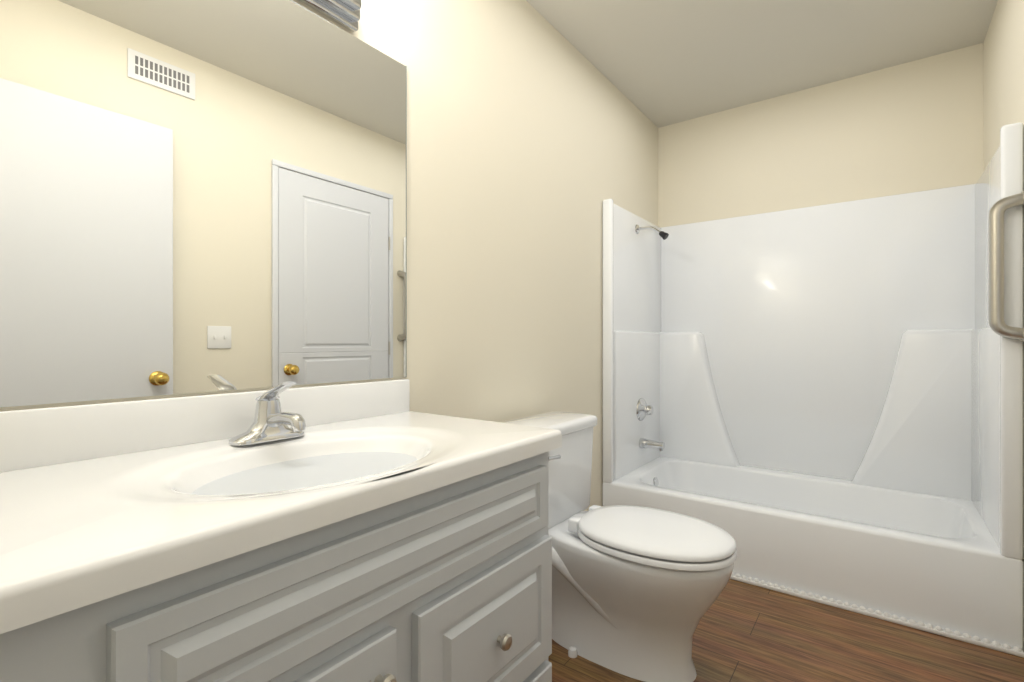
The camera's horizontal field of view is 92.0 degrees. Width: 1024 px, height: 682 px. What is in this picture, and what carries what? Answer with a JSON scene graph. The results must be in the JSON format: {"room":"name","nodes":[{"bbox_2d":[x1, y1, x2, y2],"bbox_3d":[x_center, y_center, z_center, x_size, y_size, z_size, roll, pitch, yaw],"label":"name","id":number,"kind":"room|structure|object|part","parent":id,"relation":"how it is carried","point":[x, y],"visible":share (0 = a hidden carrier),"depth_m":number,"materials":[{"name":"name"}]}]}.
{"room":"bathroom","nodes":[
{"label":"bathroom","id":0,"kind":"room"},
{"bbox_2d":[0,0,657,510],"bbox_3d":[-0.045,-0.176,1.985,0.100,2.460,3.455,0,0,37],"label":"wall","id":1,"kind":"structure","parent":0,"point":[532,138],"depth_m":1.92,"materials":[{"name":"beige paint"}]},
{"bbox_2d":[0,0,406,406],"bbox_3d":[-0.647,-0.366,1.083,0.006,0.955,1.081,0,0,37],"label":"mirror","id":2,"kind":"object","parent":1,"relation":"attached to","point":[196,196],"depth_m":1.05,"materials":[{"name":"clear glass"}]},
{"bbox_3d":[-0.326,-0.366,1.516,0.006,0.955,0.002,0,0,37],"label":"mirror edge","id":3,"kind":"part","parent":2,"relation":"part of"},
{"bbox_2d":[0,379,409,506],"bbox_3d":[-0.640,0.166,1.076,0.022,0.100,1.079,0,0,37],"label":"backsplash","id":4,"kind":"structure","parent":1,"relation":"attached to","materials":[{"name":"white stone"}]},
{"bbox_2d":[299,0,361,31],"bbox_3d":[-0.576,-0.964,1.097,0.103,0.225,0.605,0,0,37],"label":"vanity light","id":5,"kind":"object","parent":1,"relation":"attached to","point":[345,13],"visible":1,"depth_m":1.30,"materials":[{"name":"silver metal"}]},
{"bbox_2d":[526,0,997,127],"bbox_3d":[0.624,-1.446,1.489,1.765,0.080,3.455,0,0,37],"label":"ceiling","id":6,"kind":"structure","parent":0,"point":[660,63],"depth_m":2.32,"materials":[{"name":"white paint"}]},
{"bbox_2d":[548,579,1023,681],"bbox_3d":[0.624,1.094,1.489,1.765,0.080,3.455,0,0,37],"label":"floor","id":7,"kind":"structure","parent":0,"point":[745,632],"depth_m":1.68,"materials":[{"name":"brown wood"}]},
{"bbox_2d":[0,379,561,681],"bbox_3d":[-0.417,0.569,0.911,0.576,0.969,1.079,0,0,37],"label":"bathroom vanity","id":8,"kind":"object","parent":7,"relation":"on","point":[375,531],"visible":1,"depth_m":0.78,"materials":[{"name":"grey paint"}]},
{"bbox_2d":[228,381,305,445],"bbox_3d":[-0.494,0.149,1.052,0.175,0.129,0.160,0,0,37],"label":"faucet","id":9,"kind":"object","parent":8,"relation":"on","point":[270,427],"depth_m":1.05,"materials":[{"name":"silver metal"}]},
{"bbox_2d":[502,411,736,681],"bbox_3d":[0.352,0.675,1.706,0.785,0.757,0.484,0,0,37],"label":"toilet","id":10,"kind":"object","parent":7,"relation":"on","point":[637,591],"visible":0.81,"depth_m":1.56,"materials":[{"name":"white ceramic"}]},
{"bbox_3d":[0.402,0.857,1.670,0.643,0.393,0.372,0,0,37],"label":"bowl","id":11,"kind":"part","parent":10,"relation":"part of","materials":[{"name":"white ceramic"}]},
{"bbox_3d":[0.457,0.631,1.628,0.517,0.053,0.380,0,0,37],"label":"lid","id":12,"kind":"part","parent":10,"relation":"part of","materials":[{"name":"white plastic"}]},
{"bbox_3d":[0.465,0.647,1.622,0.502,0.021,0.384,0,0,37],"label":"seat","id":13,"kind":"part","parent":10,"relation":"part of","materials":[{"name":"white plastic"}]},
{"bbox_2d":[602,122,1023,657],"bbox_3d":[1.335,0.156,2.447,1.559,1.795,0.862,0,0,37],"label":"shower","id":14,"kind":"object","parent":7,"relation":"on","point":[823,404],"visible":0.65,"depth_m":2.52,"materials":[{"name":"white acrylic plastic"},{"name":"chrome"}]},
{"bbox_3d":[0.806,0.594,2.840,0.137,0.061,0.060,0,0,37],"label":"spout","id":15,"kind":"part","parent":14,"relation":"part of","materials":[{"name":"silver metal"}]},
{"bbox_2d":[602,453,1023,653],"bbox_3d":[1.344,0.894,2.459,1.559,0.320,0.832,0,0,37],"label":"bathtub","id":16,"kind":"object","parent":14,"relation":"in","point":[933,558],"depth_m":2.07,"materials":[{"name":"white ceramic"}]},
{"bbox_2d":[658,43,982,226],"bbox_3d":[1.623,-0.176,2.836,1.565,2.460,0.100,0,0,37],"label":"wall","id":17,"kind":"structure","parent":0,"point":[913,126],"depth_m":2.68,"materials":[{"name":"beige paint"}]},
{"bbox_2d":[983,0,1023,561],"bbox_3d":[1.292,-0.176,0.993,0.100,2.460,3.455,0,0,37],"label":"wall","id":18,"kind":"structure","parent":0,"point":[1003,73],"depth_m":1.97,"materials":[{"name":"beige paint"}]},
{"bbox_2d":[988,191,1023,340],"bbox_3d":[1.672,-0.249,1.665,0.096,0.504,0.049,0,0,37],"label":"grab rail","id":19,"kind":"object","parent":18,"relation":"attached to","point":[997,324],"visible":1,"depth_m":1.67,"materials":[{"name":"silver metal"}]}
]}

